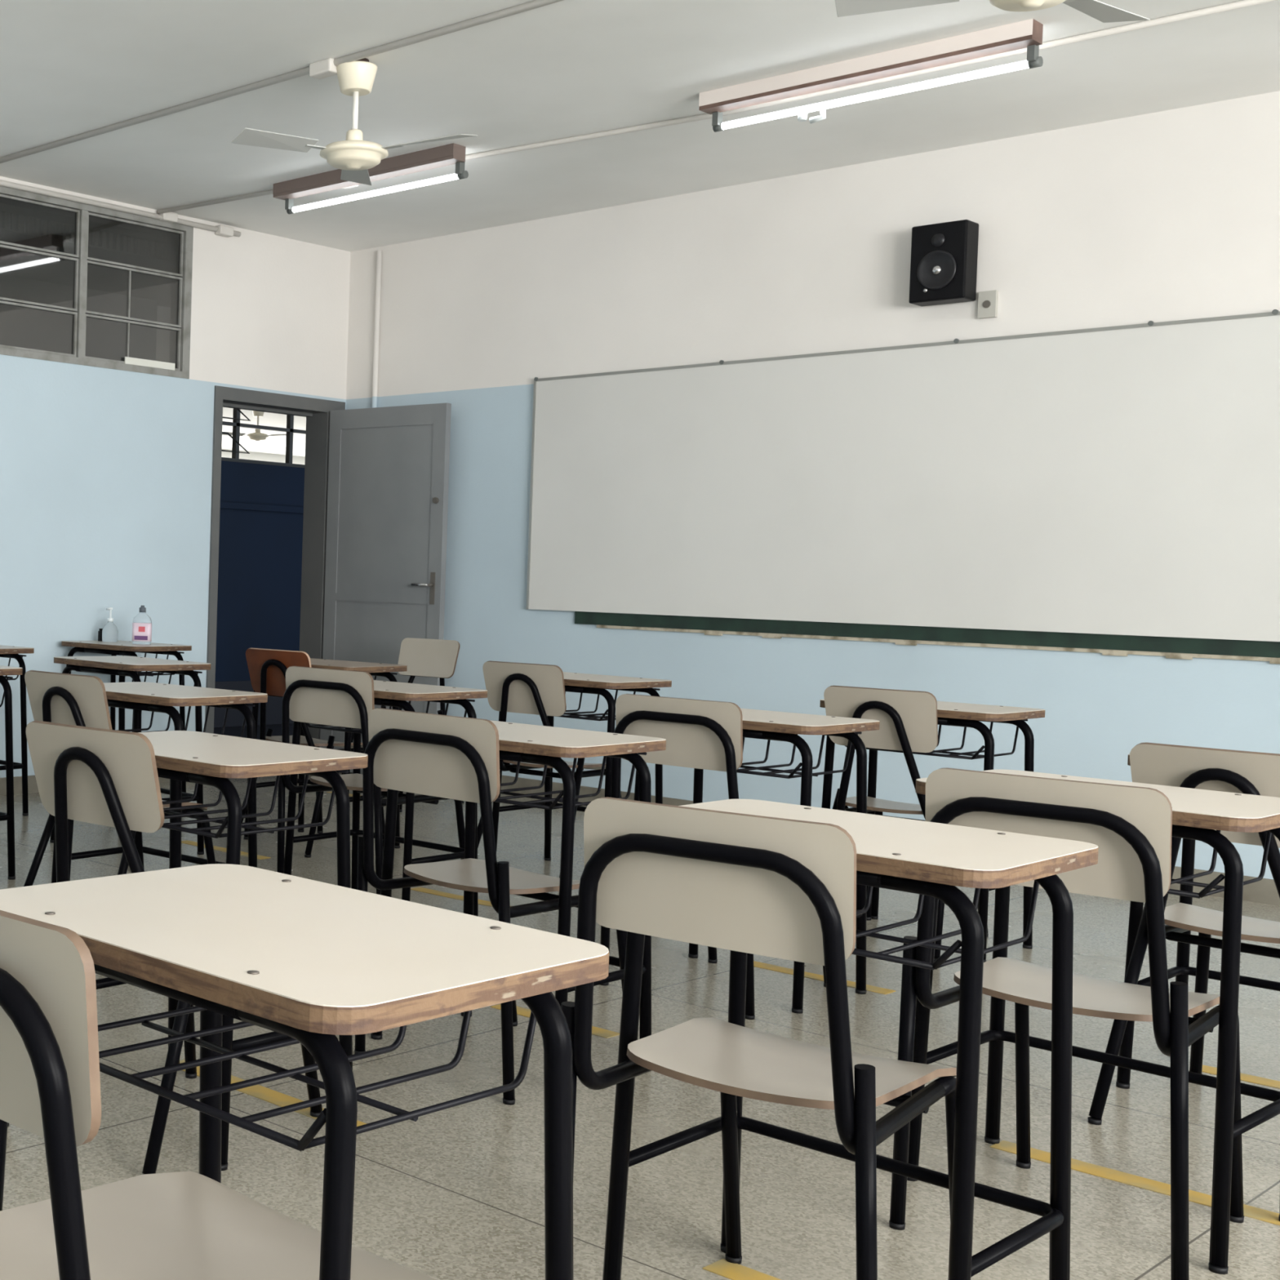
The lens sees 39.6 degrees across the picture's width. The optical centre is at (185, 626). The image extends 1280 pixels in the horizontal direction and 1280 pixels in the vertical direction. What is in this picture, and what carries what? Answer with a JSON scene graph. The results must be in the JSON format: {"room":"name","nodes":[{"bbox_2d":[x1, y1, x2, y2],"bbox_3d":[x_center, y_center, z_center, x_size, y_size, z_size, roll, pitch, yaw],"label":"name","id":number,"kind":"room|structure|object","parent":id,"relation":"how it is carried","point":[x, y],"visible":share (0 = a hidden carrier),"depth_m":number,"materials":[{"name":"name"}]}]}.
{"room":"classroom","nodes":[
{"label":"classroom","id":0,"kind":"room"},
{"bbox_2d":[2,300,304,681],"bbox_3d":[-0.512,-0.942,11.584,10.500,2.685,0.160,0,2,-41],"label":"wall","id":1,"kind":"structure","parent":0,"point":[260,567],"depth_m":12.42,"materials":[{"name":"blue paint"}]},
{"bbox_2d":[213,680,293,727],"bbox_3d":[-0.549,0.568,11.624,10.500,0.335,0.167,0,2,-41],"label":"trim","id":2,"kind":"structure","parent":1,"relation":"attached to","point":[235,717],"depth_m":12.35,"materials":[{"name":"black"}]},
{"bbox_2d":[220,502,303,513],"bbox_3d":[-0.451,-0.882,11.514,10.500,0.045,0.030,0,2,-41],"label":"trim","id":3,"kind":"structure","parent":1,"relation":"attached to","point":[223,504],"depth_m":12.39,"materials":[{"name":"blue paint"}]},
{"bbox_2d":[221,408,306,467],"bbox_3d":[0.595,-1.743,12.445,2.200,1.075,0.118,0,2,-41],"label":"window","id":4,"kind":"structure","parent":1,"relation":"in","point":[236,424],"depth_m":12.42,"materials":[{"name":"black metal"}]},
{"bbox_2d":[0,176,350,777],"bbox_3d":[-2.639,-0.678,6.741,9.318,3.011,0.160,0,2,-41],"label":"wall","id":5,"kind":"structure","parent":0,"point":[106,473],"depth_m":8.76,"materials":[{"name":"paint"}]},
{"bbox_2d":[0,775,169,795],"bbox_3d":[-3.012,0.787,6.380,8.283,0.085,0.014,0,2,-41],"label":"baseboard","id":6,"kind":"structure","parent":5,"relation":"attached to","point":[32,783],"depth_m":8.29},
{"bbox_2d":[0,186,193,378],"bbox_3d":[-1.007,-1.727,8.037,2.710,0.807,0.056,0,2,-41],"label":"window","id":7,"kind":"structure","parent":5,"relation":"in","point":[74,234],"depth_m":8.50,"materials":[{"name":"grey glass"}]},
{"bbox_2d":[124,356,174,370],"bbox_3d":[-0.186,-1.378,8.754,0.340,0.036,0.006,0,2,-41],"label":"paper strip","id":8,"kind":"object","parent":7,"relation":"on","point":[132,361],"visible":1,"depth_m":8.75,"materials":[{"name":"white paper"}]},
{"bbox_2d":[0,179,240,237],"bbox_3d":[-1.851,-2.142,7.210,5.720,0.062,0.050,0,2,-41],"label":"conduit pipe","id":9,"kind":"object","parent":5,"relation":"attached to","point":[171,217],"visible":1,"depth_m":8.59,"materials":[{"name":"grey plastic"}]},
{"bbox_2d":[204,385,345,739],"bbox_3d":[0.460,-0.239,9.475,1.017,2.137,0.172,0,2,-41],"label":"door frame","id":10,"kind":"structure","parent":5,"relation":"in","point":[316,411],"depth_m":9.65,"materials":[{"name":"grey metal"}]},
{"bbox_2d":[320,403,451,773],"bbox_3d":[1.081,-0.193,9.342,0.097,2.063,0.842,0,2,-44],"label":"door leaf","id":11,"kind":"structure","parent":10,"relation":"attached to","point":[388,466],"depth_m":9.32,"materials":[{"name":"grey paint"}]},
{"bbox_2d":[159,324,306,457],"bbox_3d":[1.310,-2.568,19.746,16.000,0.100,9.840,0,2,-41],"label":"ceiling","id":12,"kind":"structure","parent":0,"point":[272,444],"depth_m":22.80,"materials":[{"name":"white"}]},
{"bbox_2d":[222,410,295,440],"bbox_3d":[0.897,-2.309,19.001,0.758,0.393,0.875,3,2,37],"label":"ceiling fan","id":13,"kind":"object","parent":12,"relation":"hanging from","point":[257,435],"visible":0.81,"depth_m":18.99,"materials":[{"name":"grey"}]},
{"bbox_2d":[221,448,305,464],"bbox_3d":[-2.007,-1.201,23.529,16.000,3.050,0.100,0,2,-41],"label":"wall","id":14,"kind":"structure","parent":0,"point":[252,455],"depth_m":26.23,"materials":[{"name":"white paint"}]},
{"bbox_2d":[0,723,1279,1279],"bbox_3d":[2.010,1.046,5.519,14.700,0.100,12.760,0,2,-41],"label":"floor","id":15,"kind":"structure","parent":0,"point":[456,1193],"depth_m":3.42,"materials":[{"name":"stone"}]},
{"bbox_2d":[0,665,22,879],"bbox_3d":[-0.921,0.517,6.052,0.402,0.762,0.575,0,3,-45],"label":"student desk","id":16,"kind":"object","parent":15,"relation":"on","point":[9,815],"visible":1,"depth_m":5.97,"materials":[{"name":"black metal"}]},
{"bbox_2d":[0,675,13,706],"bbox_3d":[-0.905,0.231,6.051,0.341,0.118,0.477,0,3,-45],"label":"wire basket","id":17,"kind":"object","parent":16,"relation":"on","point":[4,682],"depth_m":5.96,"materials":[{"name":"black metal"}]},
{"bbox_2d":[0,644,34,816],"bbox_3d":[-1.021,0.465,7.615,0.402,0.762,0.575,0,3,-45],"label":"student desk","id":18,"kind":"object","parent":15,"relation":"on","point":[6,651],"visible":0.91,"depth_m":7.53,"materials":[{"name":"black metal"}]},
{"bbox_2d":[5,654,26,679],"bbox_3d":[-1.006,0.180,7.614,0.341,0.118,0.477,0,3,-45],"label":"wire basket","id":19,"kind":"object","parent":18,"relation":"on","point":[19,658],"depth_m":7.53,"materials":[{"name":"black metal"}]},
{"bbox_2d":[23,670,215,886],"bbox_3d":[-0.189,0.542,5.002,0.558,0.817,0.437,0,2,-45],"label":"chair","id":20,"kind":"object","parent":15,"relation":"on","point":[76,700],"visible":0.33,"depth_m":4.83,"materials":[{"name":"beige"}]},
{"bbox_2d":[61,640,191,792],"bbox_3d":[-0.307,0.463,8.328,0.402,0.762,0.575,0,3,-45],"label":"student desk","id":21,"kind":"object","parent":15,"relation":"on","point":[119,647],"visible":0.39,"depth_m":8.24,"materials":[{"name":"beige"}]},
{"bbox_2d":[97,628,102,641],"bbox_3d":[-0.429,0.043,8.484,0.024,0.064,0.022,0,2,-41],"label":"box","id":22,"kind":"object","parent":21,"relation":"on","point":[100,632],"visible":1,"depth_m":8.47,"materials":[{"name":"black"}]},
{"bbox_2d":[102,607,118,641],"bbox_3d":[-0.381,-0.009,8.452,0.081,0.174,0.082,0,2,-41],"label":"pump bottle","id":23,"kind":"object","parent":21,"relation":"on","point":[109,631],"visible":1,"depth_m":8.43,"materials":[{"name":"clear plastic"}]},
{"bbox_2d":[75,651,184,676],"bbox_3d":[-0.291,0.178,8.327,0.341,0.118,0.477,0,3,-45],"label":"wire basket","id":24,"kind":"object","parent":21,"relation":"on","point":[177,654],"depth_m":8.24,"materials":[{"name":"black metal"}]},
{"bbox_2d":[132,605,151,644],"bbox_3d":[-0.215,-0.008,8.262,0.094,0.192,0.060,2,2,9],"label":"bottle","id":25,"kind":"object","parent":21,"relation":"on","point":[142,622],"visible":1,"depth_m":8.24,"materials":[{"name":"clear plastic"}]},
{"bbox_2d":[49,655,211,854],"bbox_3d":[-0.229,0.515,6.729,0.402,0.762,0.575,0,2,-39],"label":"student desk","id":26,"kind":"object","parent":15,"relation":"on","point":[123,666],"visible":0.49,"depth_m":6.62,"materials":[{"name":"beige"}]},
{"bbox_2d":[132,671,202,686],"bbox_3d":[-0.212,0.229,6.727,0.341,0.118,0.477,0,2,-39],"label":"wire basket","id":27,"kind":"object","parent":26,"relation":"on","point":[193,674],"depth_m":6.64,"materials":[{"name":"black metal"}]},
{"bbox_2d":[51,681,267,883],"bbox_3d":[-0.091,0.570,5.075,0.402,0.762,0.575,0,2,-44],"label":"student desk","id":28,"kind":"object","parent":15,"relation":"on","point":[139,696],"visible":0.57,"depth_m":4.99,"materials":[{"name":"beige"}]},
{"bbox_2d":[115,703,254,737],"bbox_3d":[-0.075,0.284,5.074,0.341,0.118,0.477,0,2,-44],"label":"wire basket","id":29,"kind":"object","parent":28,"relation":"on","point":[171,711],"depth_m":4.99,"materials":[{"name":"black metal"}]},
{"bbox_2d":[7,720,322,1174],"bbox_3d":[-0.030,0.597,3.367,0.437,0.817,0.558,3,2,43],"label":"chair","id":30,"kind":"object","parent":15,"relation":"on","point":[106,777],"visible":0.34,"depth_m":3.14,"materials":[{"name":"laminate"}]},
{"bbox_2d":[67,730,368,1170],"bbox_3d":[0.031,0.624,3.430,0.402,0.762,0.575,0,2,-42],"label":"student desk","id":31,"kind":"object","parent":15,"relation":"on","point":[197,757],"visible":0.57,"depth_m":3.31,"materials":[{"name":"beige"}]},
{"bbox_2d":[161,769,348,838],"bbox_3d":[0.047,0.339,3.429,0.341,0.118,0.477,0,2,-42],"label":"wire basket","id":32,"kind":"object","parent":31,"relation":"on","point":[226,788],"depth_m":3.33,"materials":[{"name":"black metal"}]},
{"bbox_2d":[0,910,439,1279],"bbox_3d":[-0.011,0.649,1.663,0.601,0.818,0.467,0,2,-41],"label":"chair","id":33,"kind":"object","parent":15,"relation":"on","point":[182,1225],"visible":0.97,"depth_m":1.61,"materials":[{"name":"laminate"}]},
{"bbox_2d":[181,840,271,859],"bbox_3d":[0.149,0.904,6.769,0.062,0.002,0.500,0,2,-41],"label":"tape","id":34,"kind":"object","parent":15,"relation":"on","point":[186,842],"visible":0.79,"depth_m":6.77,"materials":[{"name":"plastic"}]},
{"bbox_2d":[179,1059,367,1126],"bbox_3d":[0.164,1.003,3.593,0.062,0.002,0.560,0,2,-41],"label":"tape","id":35,"kind":"object","parent":15,"relation":"on","point":[279,1099],"visible":0.29,"depth_m":3.57,"materials":[{"name":"yellow plastic"}]},
{"bbox_2d":[241,648,363,857],"bbox_3d":[0.534,0.501,6.958,0.558,0.817,0.437,0,2,-45],"label":"chair","id":36,"kind":"object","parent":15,"relation":"on","point":[267,668],"visible":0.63,"depth_m":6.81,"materials":[{"name":"brown wood"}]},
{"bbox_2d":[0,863,608,1279],"bbox_3d":[0.077,0.679,1.712,0.402,0.762,0.575,0,2,-41],"label":"student desk","id":37,"kind":"object","parent":15,"relation":"on","point":[311,962],"visible":0.91,"depth_m":1.60,"materials":[{"name":"laminate"}]},
{"bbox_2d":[97,1005,536,1151],"bbox_3d":[0.094,0.394,1.710,0.341,0.118,0.477,0,2,-41],"label":"wire basket","id":38,"kind":"object","parent":37,"relation":"on","point":[328,1054],"depth_m":1.61,"materials":[{"name":"black metal"}]},
{"bbox_2d":[244,657,407,848],"bbox_3d":[0.580,0.529,6.987,0.575,0.762,0.402,3,2,45],"label":"student desk","id":39,"kind":"object","parent":15,"relation":"on","point":[375,669],"visible":0.28,"depth_m":6.92,"materials":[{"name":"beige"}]},
{"bbox_2d":[267,672,397,697],"bbox_3d":[0.596,0.244,6.986,0.477,0.118,0.341,3,2,45],"label":"wire basket","id":40,"kind":"object","parent":39,"relation":"on","point":[390,676],"depth_m":6.93,"materials":[{"name":"black metal"}]},
{"bbox_2d":[276,666,465,894],"bbox_3d":[0.641,0.546,5.587,0.601,0.818,0.467,0,2,-43],"label":"chair","id":41,"kind":"object","parent":15,"relation":"on","point":[317,695],"visible":0.61,"depth_m":5.42,"materials":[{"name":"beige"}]},
{"bbox_2d":[284,680,487,916],"bbox_3d":[0.653,0.576,5.546,0.402,0.762,0.575,0,2,-42],"label":"student desk","id":42,"kind":"object","parent":15,"relation":"on","point":[394,694],"visible":0.38,"depth_m":5.47,"materials":[{"name":"black metal"}]},
{"bbox_2d":[306,698,475,733],"bbox_3d":[0.669,0.290,5.545,0.341,0.118,0.477,0,2,-42],"label":"wire basket","id":43,"kind":"object","parent":42,"relation":"on","point":[469,710],"depth_m":5.45,"materials":[{"name":"black metal"}]},
{"bbox_2d":[341,637,463,812],"bbox_3d":[1.076,0.474,8.326,0.437,0.817,0.558,3,2,41],"label":"chair","id":44,"kind":"object","parent":15,"relation":"on","point":[423,657],"visible":0.36,"depth_m":8.47,"materials":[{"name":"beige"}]},
{"bbox_2d":[410,887,492,906],"bbox_3d":[0.975,0.955,5.865,0.062,0.002,0.450,0,2,-41],"label":"tape","id":45,"kind":"object","parent":15,"relation":"on","point":[418,889],"visible":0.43,"depth_m":5.92,"materials":[{"name":"yellow plastic"}]},
{"bbox_2d":[354,707,626,1105],"bbox_3d":[0.730,0.602,3.869,0.601,0.818,0.467,0,2,-40],"label":"chair","id":46,"kind":"object","parent":15,"relation":"on","point":[455,757],"visible":0.85,"depth_m":3.69,"materials":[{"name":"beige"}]},
{"bbox_2d":[370,720,666,1039],"bbox_3d":[0.780,0.629,3.962,0.402,0.762,0.575,0,2,-42],"label":"student desk","id":47,"kind":"object","parent":15,"relation":"on","point":[544,745],"visible":0.48,"depth_m":3.83,"materials":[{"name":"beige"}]},
{"bbox_2d":[493,751,646,809],"bbox_3d":[0.796,0.343,3.960,0.341,0.118,0.477,0,2,-42],"label":"wire basket","id":48,"kind":"object","parent":47,"relation":"on","point":[638,763],"depth_m":3.85,"materials":[{"name":"black metal"}]},
{"bbox_2d":[477,660,621,877],"bbox_3d":[1.412,0.543,6.403,0.437,0.817,0.558,3,2,44],"label":"chair","id":49,"kind":"object","parent":15,"relation":"on","point":[538,689],"visible":0.64,"depth_m":6.24,"materials":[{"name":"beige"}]},
{"bbox_2d":[489,1004,619,1038],"bbox_3d":[0.940,1.004,4.260,0.062,0.002,0.360,0,2,-41],"label":"tape","id":50,"kind":"object","parent":15,"relation":"on","point":[597,1031],"visible":0.43,"depth_m":4.18,"materials":[{"name":"yellow plastic"}]},
{"bbox_2d":[492,671,671,858],"bbox_3d":[1.514,0.572,6.440,0.402,0.762,0.575,0,2,-40],"label":"student desk","id":51,"kind":"object","parent":15,"relation":"on","point":[581,683],"visible":0.43,"depth_m":6.30,"materials":[{"name":"black"}]},
{"bbox_2d":[552,688,660,720],"bbox_3d":[1.530,0.287,6.439,0.341,0.118,0.477,0,2,-40],"label":"wire basket","id":52,"kind":"object","parent":51,"relation":"on","point":[605,693],"depth_m":6.28,"materials":[{"name":"black metal"}]},
{"bbox_2d":[600,693,826,1019],"bbox_3d":[1.490,0.599,4.632,0.601,0.818,0.467,0,2,-42],"label":"chair","id":53,"kind":"object","parent":15,"relation":"on","point":[699,734],"visible":0.32,"depth_m":4.41,"materials":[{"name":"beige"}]},
{"bbox_2d":[702,1258,781,1279],"bbox_3d":[1.042,1.060,2.550,0.062,0.002,0.530,0,2,-41],"label":"tape","id":54,"kind":"object","parent":15,"relation":"on","point":[723,1268],"visible":1,"depth_m":2.72,"materials":[{"name":"yellow plastic"}]},
{"bbox_2d":[634,708,879,1013],"bbox_3d":[1.584,0.628,4.711,0.402,0.762,0.575,0,2,-41],"label":"student desk","id":55,"kind":"object","parent":15,"relation":"on","point":[767,725],"visible":0.46,"depth_m":4.59,"materials":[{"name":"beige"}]},
{"bbox_2d":[736,731,862,778],"bbox_3d":[1.601,0.342,4.710,0.341,0.118,0.477,0,2,-41],"label":"wire basket","id":56,"kind":"object","parent":55,"relation":"on","point":[797,741],"depth_m":4.58,"materials":[{"name":"black metal"}]},
{"bbox_2d":[560,796,956,1279],"bbox_3d":[0.861,0.650,2.416,0.467,0.818,0.601,3,2,42],"label":"chair","id":57,"kind":"object","parent":15,"relation":"on","point":[782,888],"visible":0.95,"depth_m":2.23,"materials":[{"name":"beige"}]},
{"bbox_2d":[728,960,895,994],"bbox_3d":[1.806,1.010,4.834,0.062,0.002,0.480,0,2,-41],"label":"tape","id":58,"kind":"object","parent":15,"relation":"on","point":[769,966],"visible":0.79,"depth_m":4.83,"materials":[{"name":"yellow plastic"}]},
{"bbox_2d":[602,799,1098,1279],"bbox_3d":[0.970,0.680,2.484,0.402,0.762,0.575,0,2,-42],"label":"student desk","id":59,"kind":"object","parent":15,"relation":"on","point":[931,859],"visible":0.64,"depth_m":2.38,"materials":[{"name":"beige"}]},
{"bbox_2d":[851,880,1039,969],"bbox_3d":[0.986,0.394,2.482,0.341,0.118,0.477,0,2,-42],"label":"wire basket","id":60,"kind":"object","parent":59,"relation":"on","point":[962,906],"depth_m":2.26,"materials":[{"name":"black metal"}]},
{"bbox_2d":[823,685,988,961],"bbox_3d":[2.312,0.600,5.381,0.437,0.817,0.558,3,2,43],"label":"chair","id":61,"kind":"object","parent":15,"relation":"on","point":[908,724],"visible":0.61,"depth_m":5.19,"materials":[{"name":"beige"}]},
{"bbox_2d":[819,698,1044,962],"bbox_3d":[2.379,0.629,5.368,0.402,0.762,0.575,0,2,-42],"label":"student desk","id":62,"kind":"object","parent":15,"relation":"on","point":[966,715],"visible":0.44,"depth_m":5.26,"materials":[{"name":"black metal"}]},
{"bbox_2d":[844,719,1027,759],"bbox_3d":[2.396,0.344,5.367,0.341,0.118,0.477,0,2,-42],"label":"wire basket","id":63,"kind":"object","parent":62,"relation":"on","point":[987,734],"depth_m":5.20,"materials":[{"name":"black metal"}]},
{"bbox_2d":[888,768,1244,1279],"bbox_3d":[1.572,0.654,2.920,0.467,0.818,0.601,3,3,45],"label":"chair","id":64,"kind":"object","parent":15,"relation":"on","point":[1131,827],"visible":0.78,"depth_m":2.71,"materials":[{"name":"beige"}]},
{"bbox_2d":[906,769,1279,1274],"bbox_3d":[1.692,0.681,3.080,0.402,0.762,0.575,0,2,-40],"label":"student desk","id":65,"kind":"object","parent":15,"relation":"on","point":[1197,813],"visible":0.46,"depth_m":2.85,"materials":[{"name":"black metal"}]},
{"bbox_2d":[1166,830,1271,898],"bbox_3d":[1.709,0.396,3.078,0.341,0.118,0.477,0,2,-40],"label":"wire basket","id":66,"kind":"object","parent":65,"relation":"on","point":[1228,852],"depth_m":2.81,"materials":[{"name":"black metal"}]},
{"bbox_2d":[990,1140,1279,1225],"bbox_3d":[1.832,1.062,3.182,0.062,0.002,0.560,0,2,-41],"label":"tape","id":67,"kind":"object","parent":15,"relation":"on","point":[1205,1199],"visible":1,"depth_m":3.20,"materials":[{"name":"yellow plastic"}]},
{"bbox_2d":[1088,742,1279,1124],"bbox_3d":[2.268,0.655,3.547,0.558,0.817,0.437,0,2,-41],"label":"chair","id":68,"kind":"object","parent":15,"relation":"on","point":[1246,772],"visible":0.57,"depth_m":3.46,"materials":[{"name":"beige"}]},
{"bbox_2d":[1115,753,1279,1088],"bbox_3d":[2.456,0.683,3.721,0.402,0.762,0.575,0,2,-41],"label":"student desk","id":69,"kind":"object","parent":15,"relation":"on","point":[1182,971],"visible":0.22,"depth_m":3.90,"materials":[{"name":"black metal"}]},
{"bbox_2d":[1201,1065,1279,1088],"bbox_3d":[2.545,1.061,3.847,0.062,0.002,0.380,0,2,-41],"label":"tape","id":70,"kind":"object","parent":15,"relation":"on","point":[1266,1082],"visible":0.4,"depth_m":3.90,"materials":[{"name":"yellow plastic"}]},
{"bbox_2d":[0,0,1279,251],"bbox_3d":[0.873,-2.027,2.857,9.478,0.120,10.512,0,2,-41],"label":"ceiling","id":71,"kind":"structure","parent":0,"point":[565,68],"depth_m":6.41,"materials":[{"name":"paint"}]},
{"bbox_2d":[0,0,563,163],"bbox_3d":[2.353,-1.938,4.053,0.060,0.050,10.352,0,2,-41],"label":"conduit pipe","id":72,"kind":"object","parent":71,"relation":"attached to","point":[326,68],"visible":1,"depth_m":6.17,"materials":[{"name":"grey"}]},
{"bbox_2d":[231,57,477,185],"bbox_3d":[0.695,-1.875,6.079,0.758,0.393,0.875,3,2,37],"label":"ceiling fan","id":73,"kind":"object","parent":71,"relation":"hanging from","point":[354,155],"visible":1,"depth_m":6.07,"materials":[{"name":"white"}]},
{"bbox_2d":[272,142,468,213],"bbox_3d":[0.835,-2.052,7.699,0.119,0.132,1.120,0,2,-41],"label":"lamp","id":74,"kind":"object","parent":71,"relation":"attached to","point":[451,153],"visible":0.97,"depth_m":7.59,"materials":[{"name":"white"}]},
{"bbox_2d":[157,0,1276,213],"bbox_3d":[3.471,-1.935,5.025,0.255,0.050,10.338,0,2,-43],"label":"conduit pipe","id":75,"kind":"object","parent":71,"relation":"attached to","point":[1243,3],"visible":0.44,"depth_m":6.22,"materials":[{"name":"grey"}]},
{"bbox_2d":[698,18,1043,132],"bbox_3d":[2.424,-1.938,5.990,0.135,0.166,1.230,0,2,-41],"label":"lamp","id":76,"kind":"object","parent":71,"relation":"attached to","point":[1028,33],"visible":1,"depth_m":5.91,"materials":[{"name":"beige metal"}]},
{"bbox_2d":[835,0,1150,22],"bbox_3d":[2.082,-1.781,4.293,0.758,0.393,0.875,2,2,26],"label":"ceiling fan","id":77,"kind":"object","parent":71,"relation":"hanging from","point":[1103,12],"visible":1,"depth_m":4.42,"materials":[{"name":"grey"}]},
{"bbox_2d":[346,90,1279,879],"bbox_3d":[4.384,-0.408,5.918,0.160,3.111,10.672,0,2,-41],"label":"wall","id":78,"kind":"structure","parent":0,"point":[1171,215],"depth_m":7.50,"materials":[{"name":"paint"}]},
{"bbox_2d":[371,249,382,408],"bbox_3d":[1.062,-0.650,9.562,0.032,2.985,0.032,0,2,-41],"label":"conduit pipe","id":79,"kind":"object","parent":78,"relation":"attached to","point":[379,252],"visible":0.34,"depth_m":9.52,"materials":[{"name":"paint"}]},
{"bbox_2d":[500,774,1279,906],"bbox_3d":[4.280,1.001,5.904,0.014,0.092,10.352,0,2,-41],"label":"baseboard","id":80,"kind":"structure","parent":78,"relation":"attached to","point":[1264,891],"depth_m":6.42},
{"bbox_2d":[525,309,1279,641],"bbox_3d":[3.511,-0.588,6.753,0.022,1.227,5.200,0,2,-41],"label":"whiteboard","id":81,"kind":"object","parent":78,"relation":"attached to","point":[1117,480],"visible":1,"depth_m":7.11,"materials":[{"name":"white metal"}]},
{"bbox_2d":[574,611,1279,663],"bbox_3d":[3.546,-0.397,6.741,0.014,1.008,4.692,0,2,-41],"label":"chalkboard","id":82,"kind":"object","parent":78,"relation":"attached to","point":[1186,648],"visible":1,"depth_m":7.07,"materials":[{"name":"green"}]},
{"bbox_2d":[909,219,978,306],"bbox_3d":[3.196,-1.528,7.037,0.153,0.324,0.236,0,2,-41],"label":"wall speaker","id":83,"kind":"object","parent":78,"relation":"attached to","point":[944,262],"visible":1,"depth_m":6.98,"materials":[{"name":"black plastic"}]},
{"bbox_2d":[977,289,998,319],"bbox_3d":[3.345,-1.342,6.963,0.026,0.110,0.072,0,2,-41],"label":"box","id":84,"kind":"object","parent":78,"relation":"attached to","point":[988,301],"visible":1,"depth_m":6.95,"materials":[{"name":"grey plastic"}]},
{"bbox_2d":[982,300,991,307],"bbox_3d":[3.336,-1.342,6.956,0.004,0.031,0.032,0,2,-41],"label":"outlet","id":85,"kind":"object","parent":84,"relation":"attached to","point":[986,304],"depth_m":6.95,"materials":[{"name":"grey plastic"}]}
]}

